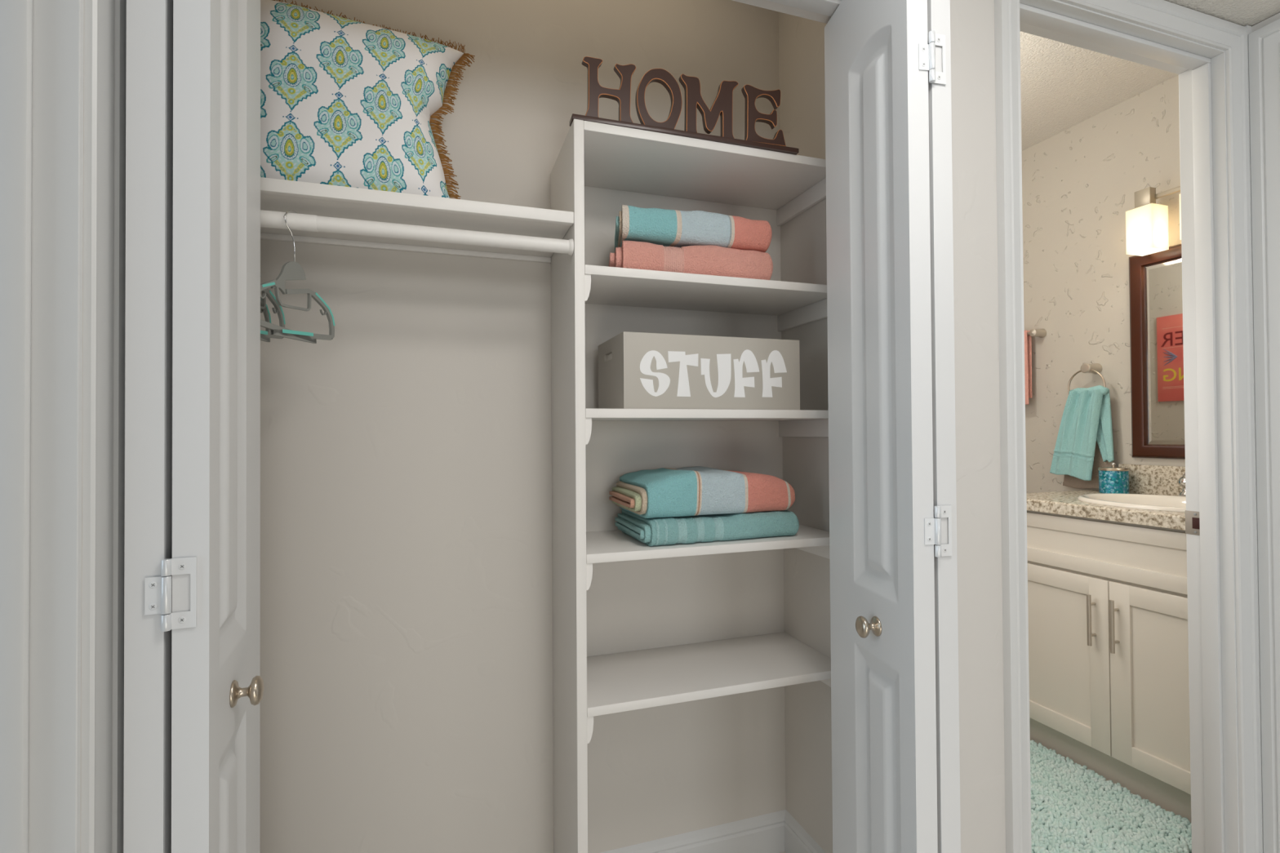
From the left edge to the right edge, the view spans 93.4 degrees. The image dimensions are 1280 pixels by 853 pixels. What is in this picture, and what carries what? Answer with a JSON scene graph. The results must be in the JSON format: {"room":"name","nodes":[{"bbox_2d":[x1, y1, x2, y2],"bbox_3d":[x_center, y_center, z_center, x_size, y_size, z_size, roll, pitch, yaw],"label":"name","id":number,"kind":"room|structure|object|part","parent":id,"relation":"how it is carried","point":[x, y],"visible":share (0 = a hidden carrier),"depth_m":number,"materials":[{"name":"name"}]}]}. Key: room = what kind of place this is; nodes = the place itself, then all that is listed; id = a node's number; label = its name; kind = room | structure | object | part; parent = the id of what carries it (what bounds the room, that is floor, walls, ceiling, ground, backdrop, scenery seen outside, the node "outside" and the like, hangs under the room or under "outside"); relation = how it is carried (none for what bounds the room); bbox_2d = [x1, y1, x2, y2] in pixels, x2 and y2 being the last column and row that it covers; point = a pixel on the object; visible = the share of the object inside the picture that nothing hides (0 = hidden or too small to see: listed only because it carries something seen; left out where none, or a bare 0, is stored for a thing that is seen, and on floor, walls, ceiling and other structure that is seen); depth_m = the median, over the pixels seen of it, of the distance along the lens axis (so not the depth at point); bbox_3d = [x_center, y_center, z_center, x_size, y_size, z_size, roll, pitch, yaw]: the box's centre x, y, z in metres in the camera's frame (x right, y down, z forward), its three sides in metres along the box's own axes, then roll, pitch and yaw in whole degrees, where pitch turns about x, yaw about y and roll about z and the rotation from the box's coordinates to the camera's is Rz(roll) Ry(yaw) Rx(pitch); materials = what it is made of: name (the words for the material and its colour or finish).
{"room":"hallway closet","nodes":[
{"label":"hallway closet","id":0,"kind":"room"},
{"bbox_2d":[80,55,84,852],"bbox_3d":[-0.243,0.103,-0.298,0.270,2.090,2.190,0,-1,-18],"label":"wall","id":1,"kind":"structure","parent":0,"point":[83,55],"depth_m":0.64,"materials":[{"name":"white paint"}]},
{"bbox_2d":[0,0,126,852],"bbox_3d":[-0.510,0.114,0.237,0.132,2.085,0.929,0,-1,-18],"label":"trim","id":2,"kind":"structure","parent":1,"relation":"attached to","point":[51,211],"depth_m":0.63,"materials":[{"name":"white paint"}]},
{"bbox_3d":[-0.455,0.114,0.256,0.017,2.085,0.929,0,-1,-18],"label":"door casing","id":3,"kind":"part","parent":2,"relation":"part of","materials":[{"name":"white paint"}]},
{"bbox_2d":[123,0,264,852],"bbox_3d":[-0.570,0.165,0.814,0.115,1.973,0.304,0,-1,-24],"label":"door","id":4,"kind":"structure","parent":1,"relation":"in","point":[193,684],"depth_m":0.69,"materials":[{"name":"white paint"}]},
{"bbox_3d":[-0.608,0.165,0.801,0.035,1.973,0.295,0,-1,-24],"label":"panel","id":5,"kind":"part","parent":4,"relation":"part of","materials":[{"name":"white paint"}]},
{"bbox_3d":[-0.538,0.187,0.668,0.017,0.041,0.001,0,-1,-24],"label":"hinge plate","id":6,"kind":"part","parent":4,"relation":"part of","materials":[{"name":"white metal"}]},
{"bbox_3d":[-0.514,0.187,0.679,0.024,0.079,0.001,0,-1,-23],"label":"hinge plate","id":7,"kind":"part","parent":4,"relation":"part of","materials":[{"name":"white metal"}]},
{"bbox_3d":[-0.566,0.165,0.819,0.035,1.973,0.295,0,-1,-23],"label":"panel","id":8,"kind":"part","parent":4,"relation":"part of","materials":[{"name":"white paint"}]},
{"bbox_3d":[-0.519,0.351,0.798,0.036,0.037,0.037,0,-1,-18],"label":"knob","id":9,"kind":"part","parent":4,"relation":"part of","materials":[{"name":"silver metal"}]},
{"bbox_2d":[259,0,786,852],"bbox_3d":[-0.363,-0.050,1.487,1.810,2.440,0.100,0,-1,-18],"label":"wall","id":10,"kind":"structure","parent":0,"point":[406,570],"depth_m":1.43,"materials":[{"name":"white paint"}]},
{"bbox_2d":[260,177,573,262],"bbox_3d":[-0.612,-0.418,1.212,0.916,0.031,0.275,0,-1,-18],"label":"closet shelf","id":11,"kind":"object","parent":10,"relation":"attached to","point":[276,194],"visible":0.52,"depth_m":1.20,"materials":[{"name":"white paint"}]},
{"bbox_2d":[260,0,475,199],"bbox_3d":[-0.592,-0.662,1.239,0.495,0.456,0.171,0,-1,-18],"label":"cushion","id":12,"kind":"object","parent":11,"relation":"on","point":[345,102],"visible":0.73,"depth_m":1.18,"materials":[{"name":"fabric"}]},
{"bbox_2d":[601,809,786,852],"bbox_3d":[0.110,1.116,1.568,0.627,0.103,0.014,0,-1,-18],"label":"baseboard","id":13,"kind":"structure","parent":10,"relation":"attached to","point":[764,833],"depth_m":1.61,"materials":[{"name":"white paint"}]},
{"bbox_2d":[778,11,832,852],"bbox_3d":[0.314,-0.047,2.129,0.120,2.440,1.860,0,-1,-18],"label":"wall","id":14,"kind":"structure","parent":0,"point":[802,85],"depth_m":1.57,"materials":[{"name":"white paint"}]},
{"bbox_2d":[784,810,825,852],"bbox_3d":[0.475,1.112,1.442,0.014,0.103,0.485,0,-1,-18],"label":"baseboard","id":15,"kind":"structure","parent":14,"relation":"attached to","point":[797,840],"depth_m":1.60,"materials":[{"name":"white paint"}]},
{"bbox_2d":[732,0,1005,852],"bbox_3d":[0.637,-0.060,1.238,3.310,2.440,0.166,0,-1,-18],"label":"wall","id":16,"kind":"structure","parent":0,"point":[972,42],"depth_m":1.15,"materials":[{"name":"white paint"}]},
{"bbox_2d":[766,0,841,16],"bbox_3d":[-0.083,-0.831,1.041,1.193,0.012,0.037,0,-1,-18],"label":"trim","id":17,"kind":"structure","parent":16,"relation":"attached to","point":[827,7],"depth_m":1.18,"materials":[{"name":"white paint"}]},
{"bbox_2d":[824,0,960,852],"bbox_3d":[0.420,0.161,1.083,0.102,1.973,0.306,0,-1,-13],"label":"door","id":18,"kind":"structure","parent":16,"relation":"in","point":[895,754],"depth_m":1.01,"materials":[{"name":"white paint"}]},
{"bbox_3d":[0.395,0.348,1.047,0.035,0.037,0.037,0,-1,-8],"label":"knob","id":19,"kind":"part","parent":18,"relation":"part of","materials":[{"name":"silver metal"}]},
{"bbox_3d":[0.448,-0.583,0.951,0.017,0.041,0.001,0,-1,-8],"label":"hinge plate","id":20,"kind":"part","parent":18,"relation":"part of","materials":[{"name":"white metal"}]},
{"bbox_3d":[0.453,0.164,0.943,0.017,0.041,0.001,0,-1,-8],"label":"hinge plate","id":21,"kind":"part","parent":18,"relation":"part of","materials":[{"name":"white metal"}]},
{"bbox_3d":[0.474,-0.583,0.956,0.024,0.079,0.001,0,-1,-13],"label":"hinge plate","id":22,"kind":"part","parent":18,"relation":"part of","materials":[{"name":"white metal"}]},
{"bbox_3d":[0.452,0.161,1.095,0.035,1.973,0.295,0,-1,-13],"label":"panel","id":23,"kind":"part","parent":18,"relation":"part of","materials":[{"name":"white paint"}]},
{"bbox_3d":[0.479,0.164,0.947,0.024,0.079,0.001,0,-1,-13],"label":"hinge plate","id":24,"kind":"part","parent":18,"relation":"part of","materials":[{"name":"white metal"}]},
{"bbox_2d":[994,0,1262,852],"bbox_3d":[1.048,0.115,1.325,0.761,2.088,0.110,0,-1,-18],"label":"trim","id":25,"kind":"structure","parent":16,"relation":"attached to","point":[1208,53],"depth_m":1.39,"materials":[{"name":"white paint"}]},
{"bbox_3d":[1.341,0.234,1.462,0.003,0.057,0.032,0,-1,-18],"label":"strike plate","id":26,"kind":"part","parent":25,"relation":"part of","materials":[{"name":"silver metal"}]},
{"bbox_2d":[1019,31,1178,151],"bbox_3d":[1.147,-1.310,2.370,1.620,0.080,1.960,0,-1,-18],"label":"ceiling","id":27,"kind":"structure","parent":0,"point":[1063,86],"depth_m":2.24,"materials":[{"name":"white paint"}]},
{"bbox_2d":[1021,75,1185,493],"bbox_3d":[1.863,-0.051,2.638,0.100,2.440,1.870,0,-1,-18],"label":"wall","id":28,"kind":"structure","parent":0,"point":[1080,183],"depth_m":2.50,"materials":[{"name":"beige paint"}]},
{"bbox_2d":[1026,328,1046,337],"bbox_3d":[1.687,-0.412,2.900,0.064,0.040,0.512,0,-1,-18],"label":"towel bar","id":29,"kind":"object","parent":28,"relation":"attached to","point":[1041,333],"visible":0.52,"depth_m":2.67,"materials":[{"name":"silver metal"}]},
{"bbox_2d":[1024,329,1031,404],"bbox_3d":[1.682,-0.261,2.864,0.042,0.334,0.372,0,-1,-18],"label":"towel","id":30,"kind":"object","parent":29,"relation":"hanging from","point":[1028,339],"visible":0.04,"depth_m":2.69,"materials":[{"name":"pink fabric"}]},
{"bbox_2d":[1067,363,1106,395],"bbox_3d":[1.834,-0.171,2.453,0.069,0.176,0.151,0,-1,-18],"label":"towel ring","id":31,"kind":"object","parent":28,"relation":"attached to","point":[1095,368],"visible":0.89,"depth_m":2.44,"materials":[{"name":"silver metal"}]},
{"bbox_2d":[1049,385,1114,480],"bbox_3d":[1.792,0.027,2.458,0.066,0.378,0.226,0,-1,-18],"label":"hand towel","id":32,"kind":"object","parent":31,"relation":"hanging from","point":[1086,417],"visible":1,"depth_m":2.42,"materials":[{"name":"teal fabric"}]},
{"bbox_2d":[1062,394,1113,488],"bbox_3d":[1.830,0.062,2.468,0.026,0.390,0.206,0,-1,-18],"label":"bath towel","id":33,"kind":"object","parent":31,"relation":"hanging from","point":[1068,481],"visible":0.22,"depth_m":2.44,"materials":[{"name":"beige fabric"}]},
{"bbox_3d":[1.833,-0.236,2.454,0.069,0.044,0.044,0,-1,-18],"label":"wall post","id":34,"kind":"part","parent":31,"relation":"part of","materials":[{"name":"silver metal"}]},
{"bbox_2d":[1118,463,1185,496],"bbox_3d":[1.994,0.198,2.053,0.020,0.110,0.670,0,-1,-18],"label":"backsplash","id":35,"kind":"structure","parent":28,"relation":"attached to","point":[1162,480],"depth_m":2.25,"materials":[{"name":"stone"}]},
{"bbox_2d":[1125,186,1181,256],"bbox_3d":[1.932,-0.768,2.055,0.131,0.252,0.428,0,-1,-18],"label":"vanity light","id":36,"kind":"object","parent":28,"relation":"attached to","point":[1146,224],"visible":0.28,"depth_m":2.18,"materials":[{"name":"beige glass"}]},
{"bbox_3d":[1.857,-0.719,2.209,0.086,0.159,0.087,0,-1,-18],"label":"lamp shade","id":37,"kind":"part","parent":36,"relation":"part of","materials":[{"name":"white glass"}]},
{"bbox_3d":[1.911,-0.721,2.047,0.086,0.159,0.087,0,-1,-18],"label":"lamp shade","id":38,"kind":"part","parent":36,"relation":"part of","materials":[{"name":"white glass"}]},
{"bbox_2d":[1128,244,1185,459],"bbox_3d":[1.995,-0.273,2.043,0.021,0.777,0.612,0,-1,-18],"label":"framed mirror","id":39,"kind":"object","parent":28,"relation":"attached to","point":[1155,279],"visible":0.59,"depth_m":2.25,"materials":[{"name":"brown wood"}]},
{"bbox_2d":[1144,257,1184,444],"bbox_3d":[2.001,-0.273,2.045,0.006,0.681,0.516,0,-1,-18],"label":"mirror glass","id":40,"kind":"object","parent":39,"relation":"attached to","point":[1164,402],"depth_m":2.23,"materials":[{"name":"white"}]},
{"bbox_2d":[1164,0,1279,26],"bbox_3d":[0.723,-0.975,0.038,2.400,0.058,2.190,0,-1,-18],"label":"ceiling","id":41,"kind":"structure","parent":0,"point":[1242,12],"depth_m":1.35,"materials":[{"name":"white paint"}]},
{"bbox_2d":[1251,12,1279,31],"bbox_3d":[1.821,0.098,0.388,0.100,2.090,2.190,0,-1,-18],"label":"wall","id":42,"kind":"structure","parent":0,"point":[1277,16],"depth_m":1.38,"materials":[{"name":"white paint"}]},
{"bbox_2d":[1244,25,1263,852],"bbox_3d":[1.423,0.112,1.400,0.017,2.090,0.018,0,-1,-18],"label":"trim","id":43,"kind":"structure","parent":42,"relation":"attached to","point":[1249,29],"depth_m":1.39,"materials":[{"name":"white paint"}]},
{"bbox_2d":[1248,18,1279,852],"bbox_3d":[1.613,0.116,0.988,0.117,2.069,0.884,0,-1,-18],"label":"door","id":44,"kind":"structure","parent":42,"relation":"in","point":[1264,43],"depth_m":1.37,"materials":[{"name":"white paint"}]},
{"bbox_3d":[-0.784,1.194,-0.119,3.630,0.080,5.500,0,-1,-18],"label":"floor","id":45,"kind":"structure","parent":0,"visible":0},
{"bbox_2d":[550,119,831,852],"bbox_3d":[0.135,0.270,1.451,0.649,1.793,0.275,0,-1,-18],"label":"shelving unit","id":46,"kind":"object","parent":45,"relation":"on","point":[593,154],"visible":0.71,"depth_m":1.37,"materials":[{"name":"white paint"}]},
{"bbox_2d":[260,209,573,255],"bbox_3d":[-0.571,-0.368,1.097,0.910,0.033,0.033,0,-1,-18],"label":"closet rod","id":47,"kind":"object","parent":46,"relation":"attached to","point":[268,219],"visible":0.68,"depth_m":1.13,"materials":[{"name":"white paint"}]},
{"bbox_2d":[260,298,271,332],"bbox_3d":[-0.703,-0.271,1.053,0.009,0.230,0.204,0,-1,-4],"label":"clothes hanger","id":48,"kind":"object","parent":47,"relation":"hanging from","point":[266,312],"visible":0.03,"depth_m":1.14,"materials":[{"name":"grey plastic"}]},
{"bbox_2d":[260,273,285,342],"bbox_3d":[-0.683,-0.271,1.060,0.009,0.230,0.204,0,-1,-2],"label":"clothes hanger","id":49,"kind":"object","parent":47,"relation":"hanging from","point":[265,336],"visible":0.1,"depth_m":1.12,"materials":[{"name":"grey plastic"}]},
{"bbox_2d":[260,210,335,343],"bbox_3d":[-0.620,-0.271,1.081,0.009,0.230,0.204,-1,-1,11],"label":"clothes hanger","id":50,"kind":"object","parent":47,"relation":"hanging from","point":[292,270],"visible":0.93,"depth_m":1.08,"materials":[{"name":"teal plastic"}]},
{"bbox_3d":[-0.618,-0.205,1.079,0.005,0.098,0.203,-1,-1,11],"label":"hanger frame","id":51,"kind":"part","parent":50,"relation":"part of","materials":[{"name":"grey plastic"}]},
{"bbox_3d":[-0.574,-0.368,1.097,0.905,0.028,0.028,0,-1,-18],"label":"rod","id":52,"kind":"part","parent":47,"relation":"part of","materials":[{"name":"white paint"}]},
{"bbox_2d":[568,239,573,255],"bbox_3d":[-0.143,-0.369,1.240,0.008,0.033,0.033,0,-1,-18],"label":"socket","id":53,"kind":"object","parent":47,"relation":"attached to","point":[571,242],"depth_m":1.23,"materials":[{"name":"white paint"}]},
{"bbox_3d":[-0.162,0.270,1.352,0.022,1.793,0.275,0,-1,-18],"label":"panel","id":54,"kind":"part","parent":46,"relation":"part of","materials":[{"name":"white paint"}]},
{"bbox_2d":[568,56,799,154],"bbox_3d":[0.108,-0.702,1.325,0.528,0.146,0.034,0,-1,-17],"label":"home sign","id":55,"kind":"object","parent":46,"relation":"on","point":[722,105],"visible":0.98,"depth_m":1.32,"materials":[{"name":"brown wood"}]},
{"bbox_2d":[608,240,773,279],"bbox_3d":[0.105,-0.371,1.442,0.413,0.080,0.220,0,-1,-18],"label":"folded towel","id":56,"kind":"object","parent":46,"relation":"on","point":[708,260],"visible":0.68,"depth_m":1.34,"materials":[{"name":"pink fabric"}]},
{"bbox_2d":[614,204,772,252],"bbox_3d":[0.113,-0.450,1.442,0.398,0.080,0.207,0,-1,-18],"label":"folded towel","id":57,"kind":"object","parent":56,"relation":"on","point":[664,227],"visible":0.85,"depth_m":1.34,"materials":[{"name":"multicoloured fabric"}]},
{"bbox_2d":[598,331,799,409],"bbox_3d":[0.135,-0.117,1.435,0.428,0.162,0.216,0,-1,-18],"label":"storage box","id":58,"kind":"object","parent":46,"relation":"on","point":[637,370],"visible":0.98,"depth_m":1.33,"materials":[{"name":"grey cardboard"}]},
{"bbox_3d":[0.140,-0.617,1.465,0.628,0.019,0.274,0,-1,-18],"label":"shelf","id":59,"kind":"part","parent":46,"relation":"part of","materials":[{"name":"white paint"}]},
{"bbox_3d":[0.142,-0.321,1.461,0.628,0.019,0.275,0,-1,-18],"label":"shelf","id":60,"kind":"part","parent":46,"relation":"part of","materials":[{"name":"white paint"}]},
{"bbox_2d":[614,509,799,546],"bbox_3d":[0.156,0.231,1.457,0.395,0.059,0.244,0,-1,-18],"label":"folded towel","id":61,"kind":"object","parent":46,"relation":"on","point":[655,531],"visible":0.91,"depth_m":1.35,"materials":[{"name":"teal fabric"}]},
{"bbox_2d":[608,466,795,518],"bbox_3d":[0.146,0.150,1.452,0.416,0.101,0.235,0,-1,-18],"label":"folded towel","id":62,"kind":"object","parent":61,"relation":"on","point":[663,492],"visible":1,"depth_m":1.35,"materials":[{"name":"multicoloured fabric"}]},
{"bbox_3d":[0.144,-0.026,1.458,0.628,0.019,0.275,0,-1,-18],"label":"shelf","id":63,"kind":"part","parent":46,"relation":"part of","materials":[{"name":"white paint"}]},
{"bbox_3d":[0.146,0.271,1.454,0.628,0.019,0.275,0,-1,-18],"label":"shelf","id":64,"kind":"part","parent":46,"relation":"part of","materials":[{"name":"white paint"}]},
{"bbox_3d":[0.148,0.581,1.451,0.628,0.019,0.275,0,-1,-18],"label":"shelf","id":65,"kind":"part","parent":46,"relation":"part of","materials":[{"name":"white paint"}]},
{"bbox_3d":[1.174,1.210,2.392,1.670,0.080,1.970,0,-1,-18],"label":"floor","id":66,"kind":"structure","parent":0,"visible":0},
{"bbox_2d":[1026,510,1191,823],"bbox_3d":[1.722,0.731,1.999,0.570,0.862,0.753,0,-1,-18],"label":"vanity cabinet","id":67,"kind":"object","parent":66,"relation":"on","point":[1108,600],"visible":0.42,"depth_m":1.90,"materials":[{"name":"beige wood"}]},
{"bbox_3d":[1.434,0.770,2.095,0.020,0.553,0.384,0,-1,-18],"label":"cabinet door","id":68,"kind":"part","parent":67,"relation":"part of","materials":[{"name":"beige wood"}]},
{"bbox_3d":[1.457,0.624,1.946,0.033,0.163,0.012,0,-1,-18],"label":"bar handle","id":69,"kind":"part","parent":67,"relation":"part of","materials":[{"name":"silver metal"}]},
{"bbox_2d":[1026,463,1185,530],"bbox_3d":[1.721,0.219,2.012,0.564,0.150,0.765,0,-1,-18],"label":"countertop","id":70,"kind":"structure","parent":67,"relation":"on","point":[1162,480],"depth_m":2.11,"materials":[{"name":"stone"}]},
{"bbox_2d":[1097,462,1129,493],"bbox_3d":[1.823,0.198,2.321,0.096,0.118,0.096,0,-1,-18],"label":"canister","id":71,"kind":"object","parent":70,"relation":"on","point":[1113,479],"visible":0.96,"depth_m":2.29,"materials":[{"name":"teal glass"}]},
{"bbox_3d":[1.823,0.163,2.322,0.096,0.013,0.096,0,-1,-18],"label":"lid","id":72,"kind":"part","parent":71,"relation":"part of","materials":[{"name":"silver metal"}]},
{"bbox_2d":[1077,493,1186,511],"bbox_3d":[1.715,0.317,1.959,0.410,0.152,0.504,0,-1,-18],"label":"sink","id":73,"kind":"object","parent":70,"relation":"in","point":[1153,502],"visible":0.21,"depth_m":2.11,"materials":[{"name":"white ceramic"}]},
{"bbox_2d":[1177,472,1186,496],"bbox_3d":[1.886,0.176,2.026,0.147,0.152,0.182,0,-1,-18],"label":"faucet","id":74,"kind":"object","parent":70,"relation":"on","point":[1181,482],"visible":0.18,"depth_m":2.10,"materials":[{"name":"silver metal"}]},
{"bbox_3d":[1.489,0.394,1.927,0.020,0.174,0.747,0,-1,-18],"label":"drawer","id":75,"kind":"part","parent":67,"relation":"part of","materials":[{"name":"beige wood"}]},
{"bbox_3d":[1.479,0.623,1.879,0.033,0.163,0.012,0,-1,-18],"label":"bar handle","id":76,"kind":"part","parent":67,"relation":"part of","materials":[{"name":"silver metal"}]},
{"bbox_3d":[1.553,0.765,1.739,0.020,0.553,0.360,0,-1,-18],"label":"cabinet door","id":77,"kind":"part","parent":67,"relation":"part of","materials":[{"name":"beige wood"}]},
{"bbox_2d":[1030,740,1191,852],"bbox_3d":[1.150,1.149,1.982,0.683,0.031,0.912,0,-1,-18],"label":"bath rug","id":78,"kind":"object","parent":66,"relation":"on","point":[1074,809],"visible":0.36,"depth_m":1.76,"materials":[{"name":"teal fabric"}]}
]}

